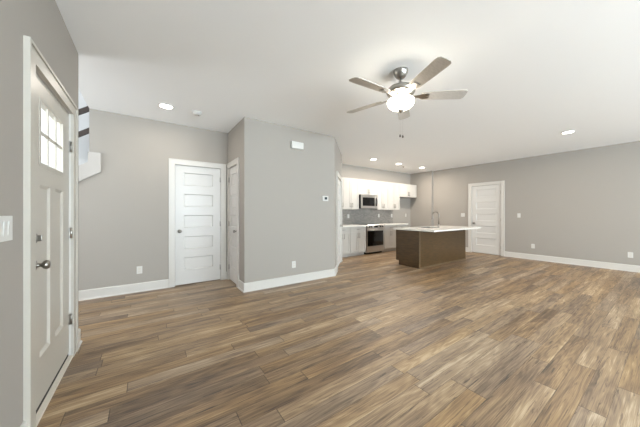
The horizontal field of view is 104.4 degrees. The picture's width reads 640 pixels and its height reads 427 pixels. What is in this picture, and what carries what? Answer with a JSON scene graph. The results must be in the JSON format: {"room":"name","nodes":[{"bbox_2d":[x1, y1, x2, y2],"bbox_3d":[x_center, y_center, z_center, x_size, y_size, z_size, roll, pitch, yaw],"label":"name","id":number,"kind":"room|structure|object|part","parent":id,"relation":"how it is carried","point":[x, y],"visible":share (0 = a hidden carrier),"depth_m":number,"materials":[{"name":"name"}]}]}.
{"room":"living room","nodes":[
{"label":"living room","id":0,"kind":"room"},
{"bbox_2d":[0,0,77,426],"bbox_3d":[0.014,-0.137,-1.064,0.120,2.740,8.237,0,0,-35],"label":"wall","id":1,"kind":"structure","parent":0,"point":[42,21],"depth_m":1.22,"materials":[{"name":"grey paint"}]},
{"bbox_2d":[0,216,12,241],"bbox_3d":[-1.427,0.070,1.123,0.011,0.116,0.164,0,0,-35],"label":"light switch","id":2,"kind":"object","parent":1,"relation":"attached to","point":[6,222],"visible":1,"depth_m":1.13,"materials":[{"name":"white plastic"}]},
{"bbox_2d":[23,35,77,426],"bbox_3d":[-1.902,0.147,1.740,0.177,2.171,1.104,0,0,-35],"label":"door","id":3,"kind":"structure","parent":1,"relation":"in","point":[50,194],"depth_m":1.66,"materials":[{"name":"white wood"}]},
{"bbox_3d":[-1.655,0.308,1.480,0.069,0.062,0.062,0,0,-35],"label":"knob","id":4,"kind":"part","parent":3,"relation":"part of","materials":[{"name":"silver metal"}]},
{"bbox_3d":[-1.890,-0.509,1.749,0.015,0.427,0.536,0,0,-35],"label":"lite frame","id":5,"kind":"part","parent":3,"relation":"part of","materials":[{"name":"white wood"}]},
{"bbox_2d":[20,328,81,426],"bbox_3d":[0.017,1.163,-1.047,0.144,0.140,8.261,0,0,-35],"label":"baseboard","id":6,"kind":"structure","parent":1,"relation":"attached to","point":[24,423],"depth_m":2.30,"materials":[{"name":"white wood"}]},
{"bbox_2d":[41,108,50,166],"bbox_3d":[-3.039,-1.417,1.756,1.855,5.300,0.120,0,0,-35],"label":"window","id":7,"kind":"structure","parent":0,"point":[43,113],"depth_m":2.14,"materials":[{"name":"white glass"}]},
{"bbox_2d":[78,89,88,159],"bbox_3d":[-3.800,-1.417,4.495,3.735,5.300,0.120,0,0,-35],"label":"wall","id":8,"kind":"structure","parent":0,"point":[83,120],"depth_m":4.24,"materials":[{"name":"white paint"}]},
{"bbox_2d":[78,106,88,137],"bbox_3d":[-3.891,-0.875,3.212,1.350,1.361,0.062,0,0,-35],"label":"stair railing","id":9,"kind":"object","parent":8,"relation":"attached to","point":[83,110],"visible":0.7,"depth_m":3.55,"materials":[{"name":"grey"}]},
{"bbox_3d":[-3.891,-1.033,3.212,1.350,1.044,0.062,0,0,-35],"label":"rail","id":10,"kind":"part","parent":9,"relation":"part of","materials":[{"name":"brown wood"}]},
{"bbox_3d":[-3.891,-0.716,3.212,1.350,1.044,0.062,0,0,-35],"label":"rail","id":11,"kind":"part","parent":9,"relation":"part of","materials":[{"name":"brown wood"}]},
{"bbox_2d":[78,108,227,290],"bbox_3d":[-3.269,-0.137,3.671,3.665,2.740,0.120,0,0,-35],"label":"wall","id":12,"kind":"structure","parent":0,"point":[123,208],"depth_m":3.83,"materials":[{"name":"grey paint"}]},
{"bbox_2d":[78,152,100,181],"bbox_3d":[-4.232,-0.115,3.494,1.842,1.525,0.990,0,0,-35],"label":"staircase","id":13,"kind":"structure","parent":12,"relation":"attached to","point":[90,167],"depth_m":3.56,"materials":[{"name":"white paint"}]},
{"bbox_2d":[137,266,141,273],"bbox_3d":[-2.833,0.891,3.896,0.072,0.116,0.008,0,0,-35],"label":"outlet","id":14,"kind":"object","parent":12,"relation":"attached to","point":[139,268],"visible":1,"depth_m":3.89,"materials":[{"name":"white plastic"}]},
{"bbox_2d":[169,158,225,287],"bbox_3d":[-2.139,0.161,4.384,0.913,2.144,0.115,0,0,-35],"label":"door","id":15,"kind":"structure","parent":12,"relation":"in","point":[197,189],"depth_m":4.38,"materials":[{"name":"white wood"}]},
{"bbox_2d":[78,269,335,300],"bbox_3d":[-2.223,1.163,3.738,5.460,0.140,1.013,0,0,-35],"label":"baseboard","id":16,"kind":"structure","parent":12,"relation":"attached to","point":[95,293],"depth_m":3.97,"materials":[{"name":"white wood"}]},
{"bbox_2d":[228,120,241,280],"bbox_3d":[-1.440,-0.137,4.355,0.120,2.740,0.845,0,0,-35],"label":"wall","id":17,"kind":"structure","parent":0,"point":[235,135],"depth_m":4.08,"materials":[{"name":"grey paint"}]},
{"bbox_2d":[227,157,238,287],"bbox_3d":[-1.539,0.156,4.393,0.115,2.154,0.728,0,0,-35],"label":"door","id":18,"kind":"structure","parent":17,"relation":"in","point":[233,166],"depth_m":4.46,"materials":[{"name":"white wood"}]},
{"bbox_2d":[242,117,333,282],"bbox_3d":[-0.481,-0.137,4.434,1.785,2.740,0.120,0,0,-35],"label":"wall","id":19,"kind":"structure","parent":0,"point":[286,219],"depth_m":4.27,"materials":[{"name":"grey paint"}]},
{"bbox_2d":[291,141,303,149],"bbox_3d":[-0.402,-1.197,4.387,0.241,0.120,0.048,0,0,-35],"label":"door chime","id":20,"kind":"object","parent":19,"relation":"attached to","point":[295,145],"visible":1,"depth_m":4.36,"materials":[{"name":"white plastic"}]},
{"bbox_2d":[322,196,327,200],"bbox_3d":[0.103,-0.283,4.753,0.132,0.096,0.024,0,0,-35],"label":"thermostat","id":21,"kind":"object","parent":19,"relation":"attached to","point":[324,198],"visible":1,"depth_m":4.74,"materials":[{"name":"white plastic"}]},
{"bbox_2d":[334,137,341,268],"bbox_3d":[0.365,-0.137,5.678,0.120,2.740,1.570,0,0,10],"label":"wall","id":22,"kind":"structure","parent":0,"point":[337,154],"depth_m":5.07,"materials":[{"name":"grey paint"}]},
{"bbox_2d":[336,171,342,270],"bbox_3d":[0.445,0.171,5.786,0.115,2.124,1.108,0,0,10],"label":"door","id":23,"kind":"structure","parent":22,"relation":"in","point":[339,225],"depth_m":5.92,"materials":[{"name":"white wood"}]},
{"bbox_2d":[37,250,639,426],"bbox_3d":[2.244,1.293,2.018,11.230,0.120,11.350,0,0,-35],"label":"floor","id":24,"kind":"structure","parent":0,"point":[479,339],"depth_m":2.23,"materials":[{"name":"brown wood"}]},
{"bbox_2d":[342,227,349,256],"bbox_3d":[0.468,0.810,7.058,0.530,0.846,0.645,0,0,-35],"label":"base cabinet","id":25,"kind":"object","parent":24,"relation":"on","point":[345,230],"visible":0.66,"depth_m":6.91,"materials":[{"name":"grey paint"}]},
{"bbox_3d":[0.626,0.463,6.831,0.524,0.134,0.019,0,0,-35],"label":"drawer","id":26,"kind":"part","parent":25,"relation":"part of","materials":[{"name":"grey paint"}]},
{"bbox_3d":[0.735,0.833,6.906,0.259,0.585,0.019,0,0,-35],"label":"door","id":27,"kind":"part","parent":25,"relation":"part of","materials":[{"name":"grey paint"}]},
{"bbox_2d":[343,224,366,226],"bbox_3d":[0.726,0.367,7.241,1.173,0.037,0.639,0,0,-35],"label":"countertop","id":28,"kind":"structure","parent":25,"relation":"on","point":[346,225],"depth_m":7.07,"materials":[{"name":"white stone"}]},
{"bbox_2d":[348,226,365,256],"bbox_3d":[0.942,0.810,7.388,0.615,0.846,0.645,0,0,-35],"label":"base cabinet","id":29,"kind":"object","parent":24,"relation":"on","point":[357,234],"visible":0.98,"depth_m":7.16,"materials":[{"name":"grey paint"}]},
{"bbox_3d":[0.974,0.833,7.073,0.302,0.585,0.019,0,0,-35],"label":"door","id":30,"kind":"part","parent":29,"relation":"part of","materials":[{"name":"grey paint"}]},
{"bbox_3d":[1.101,0.463,7.160,0.609,0.134,0.019,0,0,-35],"label":"drawer","id":31,"kind":"part","parent":29,"relation":"part of","materials":[{"name":"grey paint"}]},
{"bbox_3d":[1.227,0.833,7.248,0.302,0.585,0.019,0,0,-35],"label":"door","id":32,"kind":"part","parent":29,"relation":"part of","materials":[{"name":"grey paint"}]},
{"bbox_2d":[356,224,384,253],"bbox_3d":[1.541,0.787,7.782,0.760,0.891,0.659,0,0,-35],"label":"range","id":33,"kind":"object","parent":24,"relation":"on","point":[374,233],"visible":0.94,"depth_m":7.53,"materials":[{"name":"silver metal"}]},
{"bbox_3d":[1.688,0.742,7.570,0.760,0.553,0.030,0,0,-35],"label":"oven door","id":34,"kind":"part","parent":33,"relation":"part of","materials":[{"name":"black glass"}]},
{"bbox_3d":[1.688,1.098,7.570,0.760,0.146,0.030,0,0,-35],"label":"drawer","id":35,"kind":"part","parent":33,"relation":"part of","materials":[{"name":"silver metal"}]},
{"bbox_3d":[1.692,0.403,7.565,0.760,0.115,0.042,0,0,-35],"label":"control panel","id":36,"kind":"part","parent":33,"relation":"part of","materials":[{"name":"silver metal"}]},
{"bbox_2d":[382,225,395,251],"bbox_3d":[2.100,0.810,8.193,0.575,0.846,0.645,0,0,-35],"label":"base cabinet","id":37,"kind":"object","parent":24,"relation":"on","point":[389,232],"visible":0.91,"depth_m":7.96,"materials":[{"name":"grey paint"}]},
{"bbox_3d":[2.140,0.833,7.883,0.282,0.585,0.019,0,0,-35],"label":"door","id":38,"kind":"part","parent":37,"relation":"part of","materials":[{"name":"grey paint"}]},
{"bbox_3d":[2.258,0.463,7.966,0.569,0.134,0.019,0,0,-35],"label":"drawer","id":39,"kind":"part","parent":37,"relation":"part of","materials":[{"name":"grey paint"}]},
{"bbox_2d":[376,223,407,225],"bbox_3d":[2.336,0.367,8.361,1.185,0.037,0.639,0,0,-35],"label":"countertop","id":40,"kind":"structure","parent":37,"relation":"on","point":[385,224],"depth_m":8.43,"materials":[{"name":"white stone"}]},
{"bbox_3d":[2.376,0.833,8.048,0.282,0.585,0.019,0,0,-35],"label":"door","id":41,"kind":"part","parent":37,"relation":"part of","materials":[{"name":"grey paint"}]},
{"bbox_2d":[394,225,406,250],"bbox_3d":[2.576,0.810,8.524,0.575,0.846,0.645,0,0,-35],"label":"base cabinet","id":42,"kind":"object","parent":24,"relation":"on","point":[397,226],"visible":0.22,"depth_m":8.24,"materials":[{"name":"grey paint"}]},
{"bbox_2d":[396,230,465,268],"bbox_3d":[2.897,0.814,6.373,2.104,0.838,0.656,0,0,-35],"label":"kitchen island","id":43,"kind":"object","parent":24,"relation":"on","point":[416,249],"visible":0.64,"depth_m":5.88,"materials":[{"name":"brown wood"}]},
{"bbox_3d":[2.036,0.814,5.794,0.020,0.838,0.622,0,0,-35],"label":"panel","id":44,"kind":"part","parent":43,"relation":"part of","materials":[{"name":"brown wood"}]},
{"bbox_3d":[2.219,0.814,5.526,0.022,0.838,0.016,0,0,-35],"label":"corner moulding","id":45,"kind":"part","parent":43,"relation":"part of","materials":[{"name":"brown wood"}]},
{"bbox_2d":[393,225,480,231],"bbox_3d":[2.981,0.377,6.243,2.175,0.034,1.045,0,0,-35],"label":"island countertop","id":46,"kind":"structure","parent":43,"relation":"on","point":[442,228],"depth_m":5.85,"materials":[{"name":"white stone"}]},
{"bbox_2d":[431,211,439,227],"bbox_3d":[2.886,0.155,6.240,0.131,0.409,0.224,0,0,-35],"label":"faucet","id":47,"kind":"object","parent":46,"relation":"on","point":[438,224],"visible":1,"depth_m":6.18,"materials":[{"name":"grey metal"}]},
{"bbox_3d":[3.080,1.224,6.110,2.104,0.018,0.016,0,0,-35],"label":"shoe moulding","id":48,"kind":"part","parent":43,"relation":"part of","materials":[{"name":"brown wood"}]},
{"bbox_3d":[3.072,0.814,6.125,2.100,0.838,0.018,0,0,-35],"label":"panel","id":49,"kind":"part","parent":43,"relation":"part of","materials":[{"name":"brown wood"}]},
{"bbox_2d":[55,0,639,173],"bbox_3d":[3.039,-1.657,2.571,9.295,0.300,11.150,0,0,-35],"label":"ceiling","id":50,"kind":"structure","parent":0,"point":[532,72],"depth_m":2.62,"materials":[{"name":"white paint"}]},
{"bbox_2d":[158,103,173,108],"bbox_3d":[-2.164,-1.502,3.487,0.192,0.010,0.192,0,0,-35],"label":"recessed light","id":51,"kind":"object","parent":50,"relation":"in","point":[162,105],"visible":1,"depth_m":3.48,"materials":[{"name":"grey plastic"}]},
{"bbox_2d":[192,111,201,115],"bbox_3d":[-1.837,-1.485,3.713,0.140,0.044,0.140,0,0,-35],"label":"smoke detector","id":52,"kind":"object","parent":50,"relation":"attached to","point":[196,113],"visible":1,"depth_m":3.68,"materials":[{"name":"grey plastic"}]},
{"bbox_2d":[346,57,467,137],"bbox_3d":[0.815,-1.173,2.609,1.239,0.667,1.279,0,0,-35],"label":"ceiling fan","id":53,"kind":"object","parent":50,"relation":"hanging from","point":[401,96],"visible":1,"depth_m":2.53,"materials":[{"name":"grey wood"}]},
{"bbox_3d":[0.522,-1.235,2.905,0.457,0.035,0.138,0,0,40],"label":"blade","id":54,"kind":"part","parent":53,"relation":"part of","materials":[{"name":"grey wood"}]},
{"bbox_3d":[0.483,-1.235,2.402,0.459,0.035,0.145,0,0,-35],"label":"blade","id":55,"kind":"part","parent":53,"relation":"part of","materials":[{"name":"grey wood"}]},
{"bbox_3d":[0.853,-1.142,2.626,0.274,0.100,0.274,0,0,-35],"label":"lamp shade","id":56,"kind":"part","parent":53,"relation":"part of","materials":[{"name":"white glass"}]},
{"bbox_3d":[1.017,-1.235,3.027,0.138,0.035,0.457,0,0,22],"label":"blade","id":57,"kind":"part","parent":53,"relation":"part of","materials":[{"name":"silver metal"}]},
{"bbox_3d":[0.957,-1.235,2.205,0.138,0.035,0.457,0,0,-14],"label":"blade","id":58,"kind":"part","parent":53,"relation":"part of","materials":[{"name":"grey wood"}]},
{"bbox_3d":[1.286,-1.235,2.594,0.457,0.035,0.138,0,0,4],"label":"blade","id":59,"kind":"part","parent":53,"relation":"part of","materials":[{"name":"grey wood"}]},
{"bbox_2d":[561,130,574,133],"bbox_3d":[4.599,-1.502,4.603,0.192,0.010,0.192,0,0,-35],"label":"recessed light","id":60,"kind":"object","parent":50,"relation":"in","point":[570,131],"visible":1,"depth_m":4.60,"materials":[{"name":"grey plastic"}]},
{"bbox_2d":[342,164,409,226],"bbox_3d":[1.783,-0.137,8.434,4.280,2.740,0.130,0,0,-35],"label":"wall","id":61,"kind":"structure","parent":0,"point":[348,171],"depth_m":8.45,"materials":[{"name":"grey paint"}]},
{"bbox_2d":[342,177,342,208],"bbox_3d":[0.382,-0.579,7.169,0.515,0.923,0.365,0,0,-35],"label":"upper cabinet","id":62,"kind":"object","parent":61,"relation":"attached to","point":[342,177],"visible":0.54,"depth_m":7.18,"materials":[{"name":"grey paint"}]},
{"bbox_2d":[343,177,358,209],"bbox_3d":[0.848,-0.579,7.493,0.620,0.923,0.365,0,0,-35],"label":"upper cabinet","id":63,"kind":"object","parent":61,"relation":"attached to","point":[350,185],"visible":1,"depth_m":7.35,"materials":[{"name":"grey paint"}]},
{"bbox_3d":[0.799,-0.565,7.292,0.304,0.889,0.019,0,0,-35],"label":"door","id":64,"kind":"part","parent":63,"relation":"part of","materials":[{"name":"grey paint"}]},
{"bbox_3d":[1.054,-0.565,7.469,0.304,0.889,0.019,0,0,-35],"label":"door","id":65,"kind":"part","parent":63,"relation":"part of","materials":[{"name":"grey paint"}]},
{"bbox_2d":[359,179,376,194],"bbox_3d":[1.433,-0.806,7.900,0.795,0.468,0.365,0,0,-35],"label":"upper cabinet","id":66,"kind":"object","parent":61,"relation":"attached to","point":[366,187],"visible":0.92,"depth_m":7.76,"materials":[{"name":"grey paint"}]},
{"bbox_3d":[1.348,-0.792,7.674,0.392,0.434,0.019,0,0,-35],"label":"door","id":67,"kind":"part","parent":66,"relation":"part of","materials":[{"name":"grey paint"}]},
{"bbox_2d":[359,194,377,208],"bbox_3d":[1.438,-0.361,7.836,0.700,0.418,0.453,0,0,-35],"label":"microwave","id":68,"kind":"object","parent":66,"relation":"attached to","point":[365,201],"visible":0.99,"depth_m":7.66,"materials":[{"name":"silver plastic"}]},
{"bbox_3d":[1.488,-0.361,7.668,0.590,0.418,0.030,0,0,-35],"label":"door","id":69,"kind":"part","parent":68,"relation":"part of","materials":[{"name":"silver metal"}]},
{"bbox_3d":[1.674,-0.792,7.901,0.392,0.434,0.019,0,0,-35],"label":"door","id":70,"kind":"part","parent":66,"relation":"part of","materials":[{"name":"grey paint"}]},
{"bbox_2d":[370,181,388,209],"bbox_3d":[1.995,-0.579,8.291,0.565,0.923,0.365,0,0,-35],"label":"upper cabinet","id":71,"kind":"object","parent":61,"relation":"attached to","point":[382,187],"visible":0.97,"depth_m":8.16,"materials":[{"name":"grey paint"}]},
{"bbox_3d":[1.958,-0.565,8.098,0.276,0.889,0.019,0,0,-35],"label":"door","id":72,"kind":"part","parent":71,"relation":"part of","materials":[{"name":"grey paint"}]},
{"bbox_3d":[2.189,-0.565,8.259,0.276,0.889,0.019,0,0,-35],"label":"door","id":73,"kind":"part","parent":71,"relation":"part of","materials":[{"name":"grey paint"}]},
{"bbox_2d":[389,182,399,209],"bbox_3d":[2.465,-0.579,8.618,0.570,0.923,0.365,0,0,-35],"label":"upper cabinet","id":74,"kind":"object","parent":61,"relation":"attached to","point":[394,188],"visible":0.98,"depth_m":8.50,"materials":[{"name":"grey paint"}]},
{"bbox_3d":[2.426,-0.565,8.424,0.279,0.889,0.019,0,0,-35],"label":"door","id":75,"kind":"part","parent":74,"relation":"part of","materials":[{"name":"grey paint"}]},
{"bbox_3d":[2.660,-0.565,8.587,0.279,0.889,0.019,0,0,-35],"label":"door","id":76,"kind":"part","parent":74,"relation":"part of","materials":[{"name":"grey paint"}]},
{"bbox_2d":[410,171,427,226],"bbox_3d":[3.736,-0.137,9.269,0.120,2.740,0.750,0,0,-35],"label":"wall","id":77,"kind":"structure","parent":0,"point":[418,206],"depth_m":9.22,"materials":[{"name":"grey paint"}]},
{"bbox_2d":[400,183,416,197],"bbox_3d":[3.103,-0.809,9.062,0.975,0.461,0.365,0,0,-35],"label":"upper cabinet","id":78,"kind":"object","parent":77,"relation":"attached to","point":[406,190],"visible":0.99,"depth_m":8.94,"materials":[{"name":"white wood"}]},
{"bbox_3d":[2.982,-0.795,8.810,0.482,0.427,0.019,0,0,-35],"label":"door","id":79,"kind":"part","parent":78,"relation":"part of","materials":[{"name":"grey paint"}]},
{"bbox_3d":[3.382,-0.795,9.088,0.482,0.427,0.019,0,0,-35],"label":"door","id":80,"kind":"part","parent":78,"relation":"part of","materials":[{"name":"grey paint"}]},
{"bbox_2d":[428,171,432,225],"bbox_3d":[4.030,-0.137,8.943,0.230,2.740,0.120,0,0,-35],"label":"wall","id":81,"kind":"structure","parent":0,"point":[430,173],"depth_m":8.86,"materials":[{"name":"grey paint"}]},
{"bbox_2d":[433,141,639,265],"bbox_3d":[6.959,-0.137,4.829,0.120,2.740,9.980,0,0,-35],"label":"wall","id":82,"kind":"structure","parent":0,"point":[583,204],"depth_m":6.12,"materials":[{"name":"grey paint"}]},
{"bbox_2d":[468,181,504,255],"bbox_3d":[5.019,0.148,7.514,0.115,2.169,0.978,0,0,-35],"label":"door","id":83,"kind":"structure","parent":82,"relation":"in","point":[486,200],"depth_m":7.50,"materials":[{"name":"white wood"}]},
{"bbox_2d":[466,247,639,272],"bbox_3d":[6.900,1.163,4.788,0.024,0.140,9.980,0,0,-35],"label":"baseboard","id":84,"kind":"structure","parent":82,"relation":"attached to","point":[616,266],"depth_m":5.91,"materials":[{"name":"white wood"}]},
{"bbox_2d":[628,252,632,257],"bbox_3d":[6.580,0.885,5.260,0.008,0.116,0.072,0,0,-35],"label":"outlet","id":85,"kind":"object","parent":82,"relation":"attached to","point":[630,254],"visible":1,"depth_m":5.26,"materials":[{"name":"white plastic"}]}
]}

